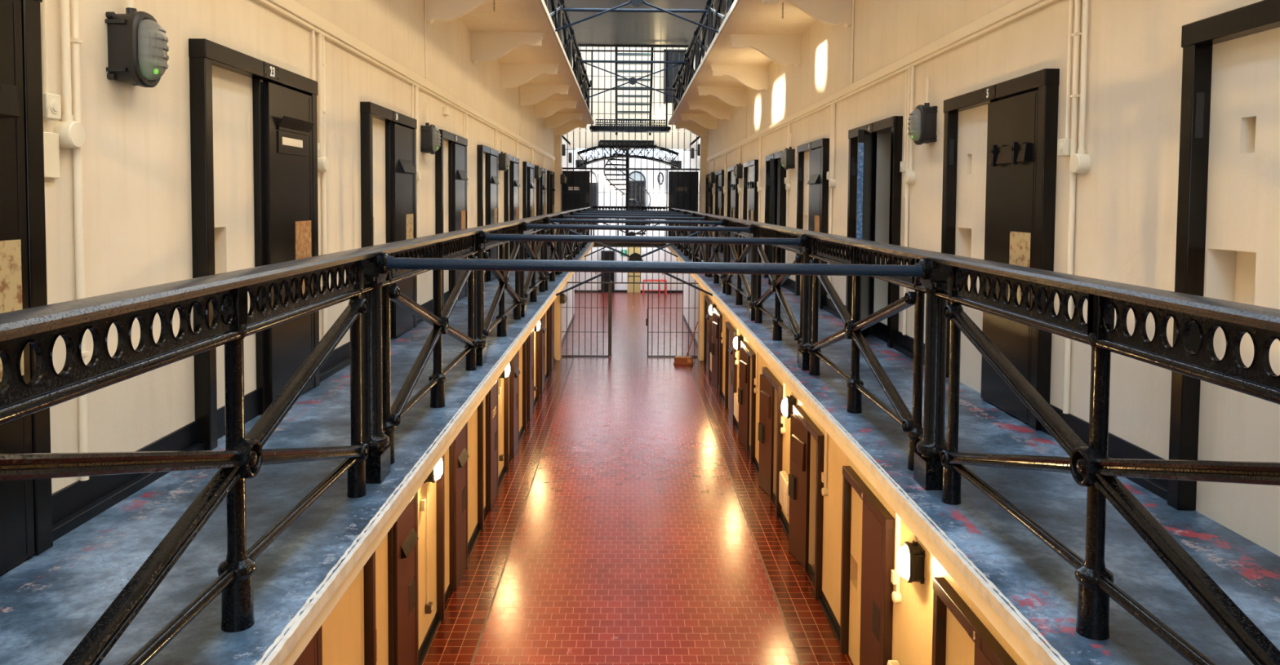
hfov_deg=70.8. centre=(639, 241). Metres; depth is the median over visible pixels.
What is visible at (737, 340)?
lamp
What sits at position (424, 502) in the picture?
conduit
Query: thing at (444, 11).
bracket
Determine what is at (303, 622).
trim
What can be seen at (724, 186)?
conduit
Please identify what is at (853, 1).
pipe
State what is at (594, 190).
arched doorway
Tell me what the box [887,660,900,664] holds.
heater
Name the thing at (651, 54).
stair
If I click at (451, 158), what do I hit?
door
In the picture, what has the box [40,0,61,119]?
conduit
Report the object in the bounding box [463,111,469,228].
conduit
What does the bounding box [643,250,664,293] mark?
hall door
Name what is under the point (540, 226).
bar
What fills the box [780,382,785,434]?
conduit
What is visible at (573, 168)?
screen
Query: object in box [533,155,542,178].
lamp
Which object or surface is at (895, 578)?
conduit
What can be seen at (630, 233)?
brace
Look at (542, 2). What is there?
trim
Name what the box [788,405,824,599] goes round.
door
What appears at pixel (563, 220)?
bar
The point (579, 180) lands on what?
door
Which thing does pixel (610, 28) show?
ceiling
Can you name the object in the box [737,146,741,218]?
conduit
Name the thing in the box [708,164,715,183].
lamp
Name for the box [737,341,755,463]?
door
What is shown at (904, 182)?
switch plate
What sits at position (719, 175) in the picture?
door
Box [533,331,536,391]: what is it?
conduit
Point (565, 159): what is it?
wall
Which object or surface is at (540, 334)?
door
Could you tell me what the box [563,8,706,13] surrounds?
bar
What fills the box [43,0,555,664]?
wall
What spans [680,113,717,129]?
bracket
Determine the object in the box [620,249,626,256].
exit sign
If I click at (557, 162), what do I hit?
pillar
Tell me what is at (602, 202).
wall
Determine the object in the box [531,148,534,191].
conduit
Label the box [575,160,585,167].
window
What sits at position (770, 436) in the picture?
door
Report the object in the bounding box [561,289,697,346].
baseboard
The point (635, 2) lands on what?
brace
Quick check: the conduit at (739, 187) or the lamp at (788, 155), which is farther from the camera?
the conduit at (739, 187)
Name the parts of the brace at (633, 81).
plate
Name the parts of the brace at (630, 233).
plate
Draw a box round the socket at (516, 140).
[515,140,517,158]
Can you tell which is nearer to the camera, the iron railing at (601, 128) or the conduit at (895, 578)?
the conduit at (895, 578)
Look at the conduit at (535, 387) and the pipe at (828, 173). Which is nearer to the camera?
the pipe at (828, 173)
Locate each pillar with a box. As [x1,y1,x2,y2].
[554,135,561,359]
[697,136,706,360]
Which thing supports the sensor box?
attached to the wall at (136, 154)
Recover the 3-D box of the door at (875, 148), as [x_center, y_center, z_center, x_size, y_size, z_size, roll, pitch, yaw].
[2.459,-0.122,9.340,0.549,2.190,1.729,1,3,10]
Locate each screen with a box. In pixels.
[561,131,699,236]
[562,44,705,131]
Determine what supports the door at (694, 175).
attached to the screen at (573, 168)
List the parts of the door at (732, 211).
reveal panel, door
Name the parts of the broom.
handle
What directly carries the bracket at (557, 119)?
attached to the wall at (136, 154)
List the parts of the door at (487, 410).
reveal panel, door, lock plate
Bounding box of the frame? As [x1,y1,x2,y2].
[642,280,666,295]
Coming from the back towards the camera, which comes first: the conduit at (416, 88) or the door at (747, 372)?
the door at (747, 372)
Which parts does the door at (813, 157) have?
reveal panel, number plate, door, lock plate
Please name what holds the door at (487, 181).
in the wall at (136, 154)
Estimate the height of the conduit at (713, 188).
2.443 m
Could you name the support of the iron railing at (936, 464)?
on the floor at (1042, 585)
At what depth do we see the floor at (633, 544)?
13.91 m
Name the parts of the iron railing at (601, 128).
toe panel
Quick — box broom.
[673,321,697,365]
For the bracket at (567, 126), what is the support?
attached to the wall at (136, 154)
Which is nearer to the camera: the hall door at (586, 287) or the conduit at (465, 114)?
the conduit at (465, 114)
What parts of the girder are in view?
soffit plate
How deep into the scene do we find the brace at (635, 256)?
13.53 m
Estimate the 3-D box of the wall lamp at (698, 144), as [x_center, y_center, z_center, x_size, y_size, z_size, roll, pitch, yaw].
[2.047,-3.189,31.321,0.140,0.400,0.180,0,3,-1]
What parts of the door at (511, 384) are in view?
reveal panel, door, lock plate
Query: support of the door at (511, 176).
in the wall at (136, 154)
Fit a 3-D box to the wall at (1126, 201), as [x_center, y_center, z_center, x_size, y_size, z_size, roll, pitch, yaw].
[2.568,-0.460,12.483,0.350,10.600,34.900,0,3,-1]
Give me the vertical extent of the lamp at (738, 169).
0.568 m
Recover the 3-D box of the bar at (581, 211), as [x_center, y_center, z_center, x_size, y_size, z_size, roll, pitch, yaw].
[-0.203,-0.722,22.575,2.568,0.094,0.072,0,3,-1]
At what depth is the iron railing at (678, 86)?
19.10 m
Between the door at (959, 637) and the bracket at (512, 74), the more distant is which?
the bracket at (512, 74)
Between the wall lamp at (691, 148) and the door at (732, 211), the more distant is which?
the wall lamp at (691, 148)
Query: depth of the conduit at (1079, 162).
5.16 m
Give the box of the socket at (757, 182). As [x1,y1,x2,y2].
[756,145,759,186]
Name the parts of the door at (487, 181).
reveal panel, door, lock plate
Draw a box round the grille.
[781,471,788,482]
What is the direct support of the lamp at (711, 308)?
attached to the wall at (1126, 201)
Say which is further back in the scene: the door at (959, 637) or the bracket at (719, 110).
the bracket at (719, 110)
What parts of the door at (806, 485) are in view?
door, number plate, reveal panel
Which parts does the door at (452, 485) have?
reveal panel, door, lock plate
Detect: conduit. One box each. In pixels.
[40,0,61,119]
[40,0,89,480]
[311,30,328,336]
[411,84,421,304]
[420,484,432,613]
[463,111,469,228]
[494,128,499,187]
[497,379,503,461]
[515,140,519,189]
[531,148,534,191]
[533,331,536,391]
[542,155,546,191]
[711,159,714,235]
[720,311,724,343]
[723,153,726,216]
[734,328,738,364]
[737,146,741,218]
[754,351,758,393]
[756,137,761,222]
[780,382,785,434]
[784,123,791,263]
[821,430,828,496]
[826,102,835,298]
[890,512,901,603]
[899,65,915,335]
[1057,0,1090,413]
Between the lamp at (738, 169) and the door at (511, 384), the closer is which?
the door at (511, 384)
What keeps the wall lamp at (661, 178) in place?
attached to the wall at (602, 202)
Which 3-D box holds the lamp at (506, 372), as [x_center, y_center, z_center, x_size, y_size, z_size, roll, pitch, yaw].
[-2.461,1.661,16.359,0.201,1.668,0.244,0,3,-1]
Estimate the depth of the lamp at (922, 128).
7.53 m
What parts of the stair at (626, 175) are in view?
handrail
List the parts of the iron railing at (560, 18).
post, post, post, post, bead rail, post, post, post, handrail, post, post, post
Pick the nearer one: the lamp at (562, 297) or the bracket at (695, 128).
the bracket at (695, 128)
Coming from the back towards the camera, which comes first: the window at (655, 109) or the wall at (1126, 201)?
the window at (655, 109)
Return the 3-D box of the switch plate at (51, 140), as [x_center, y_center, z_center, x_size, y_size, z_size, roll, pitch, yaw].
[-2.337,-0.341,3.545,0.049,0.200,0.135,0,3,-1]
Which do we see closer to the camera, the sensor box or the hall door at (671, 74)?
the sensor box
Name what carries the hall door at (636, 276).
in the wall at (602, 202)
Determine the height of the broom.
1.365 m
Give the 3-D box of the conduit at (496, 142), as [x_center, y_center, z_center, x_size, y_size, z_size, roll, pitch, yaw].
[-2.504,-0.762,15.799,0.067,2.416,0.267,0,3,-1]
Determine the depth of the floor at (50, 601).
3.59 m
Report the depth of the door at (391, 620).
8.82 m
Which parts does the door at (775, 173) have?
door, reveal panel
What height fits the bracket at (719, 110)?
0.455 m
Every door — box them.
[0,0,53,574]
[188,38,319,450]
[293,626,322,664]
[360,101,417,339]
[363,491,418,664]
[435,128,468,311]
[436,422,469,621]
[476,144,499,282]
[477,379,498,530]
[503,154,520,259]
[503,350,520,471]
[522,161,535,259]
[522,329,533,431]
[536,166,546,247]
[536,313,546,400]
[546,170,555,246]
[546,301,554,377]
[561,170,590,235]
[576,250,598,292]
[600,250,614,292]
[627,247,639,292]
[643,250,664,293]
[663,48,690,103]
[667,171,698,236]
[703,296,711,373]
[705,173,712,245]
[711,307,723,396]
[714,169,724,253]
[724,321,737,425]
[726,165,738,260]
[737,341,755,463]
[742,159,758,262]
[758,367,782,517]
[764,151,786,286]
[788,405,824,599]
[795,137,829,309]
[840,466,894,664]
[845,115,902,348]
[932,577,1017,664]
[941,68,1059,431]
[1167,0,1279,556]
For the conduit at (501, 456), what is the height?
1.500 m
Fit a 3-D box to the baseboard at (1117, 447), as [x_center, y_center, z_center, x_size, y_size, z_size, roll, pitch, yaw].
[2.367,0.760,12.386,0.060,0.185,34.600,0,3,-1]
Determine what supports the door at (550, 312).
in the wall at (136, 154)
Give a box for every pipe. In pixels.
[520,85,520,136]
[745,86,746,137]
[784,124,787,183]
[826,104,831,179]
[850,0,854,84]
[1057,0,1073,156]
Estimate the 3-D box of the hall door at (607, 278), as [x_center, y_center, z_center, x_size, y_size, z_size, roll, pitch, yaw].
[-1.803,1.681,50.516,0.760,2.340,0.170,0,3,-1]
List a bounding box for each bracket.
[426,0,516,23]
[471,31,544,63]
[500,62,559,88]
[520,84,569,106]
[534,100,577,119]
[545,112,583,128]
[554,121,587,136]
[674,122,707,137]
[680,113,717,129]
[687,102,729,120]
[697,86,746,108]
[710,65,768,91]
[728,34,801,66]
[763,0,852,27]
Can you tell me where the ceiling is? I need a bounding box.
[547,0,726,45]
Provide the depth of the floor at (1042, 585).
3.83 m
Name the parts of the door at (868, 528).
reveal panel, number plate, door, lock plate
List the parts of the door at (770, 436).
door, reveal panel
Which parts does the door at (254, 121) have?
reveal panel, number plate, door, slot plate, lock plate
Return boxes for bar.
[386,256,922,278]
[485,232,799,246]
[527,222,749,232]
[549,217,721,225]
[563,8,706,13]
[563,214,704,220]
[573,212,692,217]
[580,60,684,63]
[580,210,683,214]
[586,208,676,212]
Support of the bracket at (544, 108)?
attached to the wall at (136, 154)
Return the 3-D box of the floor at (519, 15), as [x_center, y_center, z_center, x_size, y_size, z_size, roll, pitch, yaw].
[-1.870,-3.079,12.143,1.233,0.080,34.600,0,3,-1]
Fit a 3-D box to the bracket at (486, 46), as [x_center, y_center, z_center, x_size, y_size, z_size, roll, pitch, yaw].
[-1.956,-2.868,13.363,1.060,0.455,0.130,0,3,-1]
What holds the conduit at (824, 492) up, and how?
attached to the wall at (1126, 201)
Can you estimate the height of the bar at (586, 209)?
0.094 m
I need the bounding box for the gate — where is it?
[561,245,698,357]
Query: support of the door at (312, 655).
in the wall at (136, 154)
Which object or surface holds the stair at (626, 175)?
attached to the wall at (565, 159)
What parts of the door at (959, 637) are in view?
reveal panel, number plate, door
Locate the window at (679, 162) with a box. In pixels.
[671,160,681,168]
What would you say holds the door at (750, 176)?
in the wall at (1126, 201)
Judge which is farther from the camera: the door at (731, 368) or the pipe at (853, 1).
the door at (731, 368)
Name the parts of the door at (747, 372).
door, reveal panel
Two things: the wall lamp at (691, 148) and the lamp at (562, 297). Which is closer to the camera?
the lamp at (562, 297)
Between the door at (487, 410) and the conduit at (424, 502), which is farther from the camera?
the door at (487, 410)
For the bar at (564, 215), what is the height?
0.094 m
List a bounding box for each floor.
[0,241,594,664]
[422,292,853,664]
[459,0,592,124]
[666,243,1279,664]
[669,0,816,124]
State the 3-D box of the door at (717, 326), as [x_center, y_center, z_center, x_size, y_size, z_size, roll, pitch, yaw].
[2.253,2.988,24.753,0.456,2.170,1.728,0,3,-1]
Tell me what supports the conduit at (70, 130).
attached to the wall at (136, 154)
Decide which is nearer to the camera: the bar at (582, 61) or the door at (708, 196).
the bar at (582, 61)
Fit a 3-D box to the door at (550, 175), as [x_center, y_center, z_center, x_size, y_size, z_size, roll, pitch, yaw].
[-2.792,-1.000,26.918,0.435,2.190,1.728,0,3,-1]
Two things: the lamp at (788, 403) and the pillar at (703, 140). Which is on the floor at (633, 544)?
the pillar at (703, 140)
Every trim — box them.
[254,0,555,160]
[255,242,594,664]
[471,357,573,664]
[538,0,594,124]
[568,139,692,149]
[666,243,1070,664]
[667,0,740,124]
[688,365,801,664]
[706,0,1059,162]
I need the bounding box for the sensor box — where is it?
[443,106,449,115]
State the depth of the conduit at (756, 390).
17.54 m
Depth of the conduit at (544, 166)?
24.85 m
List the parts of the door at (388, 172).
reveal panel, number plate, door, lock plate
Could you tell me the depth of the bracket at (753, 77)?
16.43 m
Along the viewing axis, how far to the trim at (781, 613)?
13.49 m
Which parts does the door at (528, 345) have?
door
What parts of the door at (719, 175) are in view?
door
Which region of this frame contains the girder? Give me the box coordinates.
[577,139,679,168]
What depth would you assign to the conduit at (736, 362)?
20.59 m
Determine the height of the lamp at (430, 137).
0.568 m
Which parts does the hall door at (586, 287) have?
kick plate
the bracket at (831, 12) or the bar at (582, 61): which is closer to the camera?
the bracket at (831, 12)
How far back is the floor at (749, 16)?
13.26 m
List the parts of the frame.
rail, leg, leg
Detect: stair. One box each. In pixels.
[603,148,650,235]
[614,46,653,135]
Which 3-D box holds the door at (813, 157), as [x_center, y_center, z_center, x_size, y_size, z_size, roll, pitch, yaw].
[2.476,-0.264,12.390,0.435,2.190,1.728,0,3,-1]
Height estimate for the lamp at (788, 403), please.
1.668 m
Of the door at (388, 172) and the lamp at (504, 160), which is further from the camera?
the lamp at (504, 160)
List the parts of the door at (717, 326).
door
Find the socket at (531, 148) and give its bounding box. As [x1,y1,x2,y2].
[531,148,533,164]
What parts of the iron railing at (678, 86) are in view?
post, post, post, post, post, handrail, bead rail, post, post, post, bead rail, post, pierced panel, post, post, post, post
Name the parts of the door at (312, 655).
door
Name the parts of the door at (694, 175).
slot frame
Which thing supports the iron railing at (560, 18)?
on the floor at (519, 15)
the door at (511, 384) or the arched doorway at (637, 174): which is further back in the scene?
the arched doorway at (637, 174)
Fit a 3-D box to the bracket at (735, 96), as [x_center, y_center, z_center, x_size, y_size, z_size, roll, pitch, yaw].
[1.770,-3.128,19.535,1.060,0.455,0.130,0,3,-1]
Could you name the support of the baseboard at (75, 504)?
attached to the wall at (136, 154)
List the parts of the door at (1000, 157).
reveal panel, number plate, door, lock plate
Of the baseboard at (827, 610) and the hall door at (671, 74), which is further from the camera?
the hall door at (671, 74)
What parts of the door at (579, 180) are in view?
slot frame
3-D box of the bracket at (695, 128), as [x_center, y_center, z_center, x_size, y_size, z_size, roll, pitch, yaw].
[1.630,-3.554,28.704,1.060,0.455,0.130,0,3,-1]
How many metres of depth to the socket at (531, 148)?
21.74 m
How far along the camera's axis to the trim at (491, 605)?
13.64 m
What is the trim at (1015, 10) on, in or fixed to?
attached to the wall at (1126, 201)
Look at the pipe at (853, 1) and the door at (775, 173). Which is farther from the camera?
the door at (775, 173)
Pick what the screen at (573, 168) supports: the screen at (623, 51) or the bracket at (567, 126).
the screen at (623, 51)
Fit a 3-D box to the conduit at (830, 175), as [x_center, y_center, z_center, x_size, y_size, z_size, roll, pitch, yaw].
[2.379,-0.504,11.261,0.067,2.443,0.280,0,3,-1]
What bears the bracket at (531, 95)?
attached to the wall at (136, 154)
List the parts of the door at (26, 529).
lock plate, door, door frame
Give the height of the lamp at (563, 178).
0.568 m
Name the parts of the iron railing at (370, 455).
pierced panel, foot rail, bead rail, post, handrail, pierced panel, foot rail, post, post, post, post, pierced panel, foot rail, bead rail, post, pierced panel, foot rail, post, post, post, post, pierced panel, foot rail, bead rail, post, foot rail, pierced panel, post, post, post, pierced panel, foot rail, post, bead rail, foot rail, pierced panel, post, post, post, post, post, post, post, post, post, post, post, post, post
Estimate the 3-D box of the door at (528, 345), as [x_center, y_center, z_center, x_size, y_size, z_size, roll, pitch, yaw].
[-2.746,3.127,21.013,0.394,2.170,1.728,0,3,-1]
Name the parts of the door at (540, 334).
door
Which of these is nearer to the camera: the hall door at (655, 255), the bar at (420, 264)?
the bar at (420, 264)
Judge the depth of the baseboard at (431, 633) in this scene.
11.70 m
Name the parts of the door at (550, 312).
door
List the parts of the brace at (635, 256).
plate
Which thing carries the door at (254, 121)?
in the wall at (136, 154)
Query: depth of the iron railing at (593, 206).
30.79 m
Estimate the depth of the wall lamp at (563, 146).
31.96 m
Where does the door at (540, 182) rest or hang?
in the wall at (136, 154)
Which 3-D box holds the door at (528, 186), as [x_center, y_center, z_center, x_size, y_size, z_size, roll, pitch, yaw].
[-2.699,-0.718,20.835,0.435,2.190,1.728,0,3,-1]
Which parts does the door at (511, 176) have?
reveal panel, door, lock plate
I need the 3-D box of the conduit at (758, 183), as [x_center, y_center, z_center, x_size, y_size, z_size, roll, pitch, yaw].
[2.286,-0.787,17.354,0.067,2.443,0.280,0,3,-1]
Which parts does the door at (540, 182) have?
door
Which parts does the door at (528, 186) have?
door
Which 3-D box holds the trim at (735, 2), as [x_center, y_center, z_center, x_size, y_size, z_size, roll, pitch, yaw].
[1.115,-3.314,17.684,0.033,0.085,23.600,0,3,-1]
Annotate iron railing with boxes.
[0,206,590,664]
[543,0,591,109]
[589,119,671,133]
[592,205,668,246]
[671,0,733,115]
[671,207,1279,664]
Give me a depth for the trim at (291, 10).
7.96 m
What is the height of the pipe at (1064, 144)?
0.948 m
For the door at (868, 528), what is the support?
in the wall at (1126, 201)
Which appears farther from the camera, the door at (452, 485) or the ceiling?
the ceiling
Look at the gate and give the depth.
29.73 m
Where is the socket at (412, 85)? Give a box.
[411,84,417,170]
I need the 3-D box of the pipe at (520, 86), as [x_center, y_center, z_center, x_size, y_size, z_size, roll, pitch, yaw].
[-2.564,-2.799,19.284,0.017,1.110,0.018,0,3,-1]
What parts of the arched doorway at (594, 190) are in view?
door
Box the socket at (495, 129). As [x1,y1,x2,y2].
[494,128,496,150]
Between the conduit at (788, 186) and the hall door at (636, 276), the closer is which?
the conduit at (788, 186)
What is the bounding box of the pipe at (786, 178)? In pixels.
[784,124,787,183]
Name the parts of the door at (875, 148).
door, number plate, reveal panel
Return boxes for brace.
[551,222,719,296]
[555,0,718,33]
[584,62,681,100]
[584,219,677,257]
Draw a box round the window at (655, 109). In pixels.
[563,46,705,141]
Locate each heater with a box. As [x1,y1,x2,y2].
[710,352,711,372]
[733,393,738,421]
[778,471,789,515]
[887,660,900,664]
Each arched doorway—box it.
[589,171,597,225]
[628,170,645,225]
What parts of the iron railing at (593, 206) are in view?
pierced panel, handrail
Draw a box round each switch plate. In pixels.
[43,131,59,179]
[902,177,909,198]
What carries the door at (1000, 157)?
in the wall at (1126, 201)
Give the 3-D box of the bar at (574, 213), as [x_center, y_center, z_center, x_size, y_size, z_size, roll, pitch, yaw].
[-0.157,-0.581,19.539,2.568,0.094,0.072,0,3,-1]
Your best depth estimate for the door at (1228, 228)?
3.87 m
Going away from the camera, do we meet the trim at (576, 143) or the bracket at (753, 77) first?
the bracket at (753, 77)
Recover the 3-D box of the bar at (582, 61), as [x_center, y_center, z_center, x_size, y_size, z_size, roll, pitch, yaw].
[-0.177,-4.473,22.401,2.600,0.060,0.060,0,3,-1]
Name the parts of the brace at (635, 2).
plate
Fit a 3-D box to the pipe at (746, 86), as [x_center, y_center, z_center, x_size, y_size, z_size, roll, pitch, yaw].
[2.285,-2.769,19.380,0.019,1.110,0.020,0,3,-1]
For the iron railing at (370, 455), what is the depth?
2.82 m
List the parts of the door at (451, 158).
reveal panel, number plate, door, lock plate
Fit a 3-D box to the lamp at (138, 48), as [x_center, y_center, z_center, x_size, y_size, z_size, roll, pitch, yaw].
[-2.253,-0.987,4.085,0.201,0.568,0.244,0,3,-1]
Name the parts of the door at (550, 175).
door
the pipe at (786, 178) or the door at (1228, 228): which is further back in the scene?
the pipe at (786, 178)
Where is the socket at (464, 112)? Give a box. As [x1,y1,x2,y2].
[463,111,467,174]
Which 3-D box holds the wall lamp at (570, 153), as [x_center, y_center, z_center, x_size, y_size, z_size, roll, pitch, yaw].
[-2.763,-3.332,35.846,0.140,0.400,0.180,0,3,-1]
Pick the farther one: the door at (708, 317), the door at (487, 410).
the door at (708, 317)
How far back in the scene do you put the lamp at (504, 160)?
16.16 m
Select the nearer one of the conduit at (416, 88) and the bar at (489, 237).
the bar at (489, 237)
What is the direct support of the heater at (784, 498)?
attached to the wall at (1126, 201)
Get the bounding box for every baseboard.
[52,244,548,542]
[418,359,555,664]
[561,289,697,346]
[709,372,839,644]
[711,245,1168,501]
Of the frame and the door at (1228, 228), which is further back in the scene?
the frame
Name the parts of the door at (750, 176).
reveal panel, door, lock plate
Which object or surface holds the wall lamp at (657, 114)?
attached to the window at (655, 109)
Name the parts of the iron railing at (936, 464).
post, post, post, post, post, post, post, post, post, pierced panel, post, pierced panel, post, post, post, foot rail, pierced panel, post, bead rail, foot rail, pierced panel, post, post, post, post, pierced panel, foot rail, post, foot rail, bead rail, pierced panel, post, post, post, post, foot rail, pierced panel, post, bead rail, foot rail, pierced panel, post, post, post, post, handrail, foot rail, pierced panel, post, bead rail, foot rail, pierced panel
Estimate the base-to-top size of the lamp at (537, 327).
1.668 m
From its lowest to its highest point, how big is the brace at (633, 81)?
0.960 m
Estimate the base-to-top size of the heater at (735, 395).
0.512 m
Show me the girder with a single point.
(643, 157)
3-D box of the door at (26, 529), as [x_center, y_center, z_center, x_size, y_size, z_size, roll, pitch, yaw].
[-2.419,0.130,2.587,0.437,2.190,1.728,0,3,-1]
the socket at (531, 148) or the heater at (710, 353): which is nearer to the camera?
the socket at (531, 148)
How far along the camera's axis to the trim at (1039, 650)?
3.82 m
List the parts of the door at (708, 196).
door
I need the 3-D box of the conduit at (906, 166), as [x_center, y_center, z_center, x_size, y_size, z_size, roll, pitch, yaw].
[2.425,-0.362,8.215,0.067,2.443,0.280,0,3,-1]
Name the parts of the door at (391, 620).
reveal panel, door, lock plate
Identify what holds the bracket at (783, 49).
attached to the wall at (1126, 201)
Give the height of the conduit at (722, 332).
2.230 m
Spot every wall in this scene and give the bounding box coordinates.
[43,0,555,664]
[561,135,699,342]
[574,156,684,292]
[705,0,1262,664]
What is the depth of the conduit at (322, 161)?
6.69 m
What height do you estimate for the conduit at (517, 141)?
2.416 m
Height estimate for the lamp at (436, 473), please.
1.668 m
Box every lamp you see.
[105,0,168,87]
[420,103,440,154]
[423,458,442,483]
[497,139,510,171]
[498,364,510,378]
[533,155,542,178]
[533,321,540,332]
[560,166,566,184]
[560,289,566,303]
[561,144,565,155]
[568,152,572,163]
[655,111,661,117]
[657,172,663,185]
[690,147,693,158]
[697,143,699,155]
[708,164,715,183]
[708,302,716,316]
[733,153,742,178]
[733,333,743,351]
[780,133,795,169]
[781,391,795,418]
[897,534,925,584]
[907,76,937,145]
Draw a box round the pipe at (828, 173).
[826,104,831,179]
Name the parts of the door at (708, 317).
door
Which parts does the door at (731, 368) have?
reveal panel, door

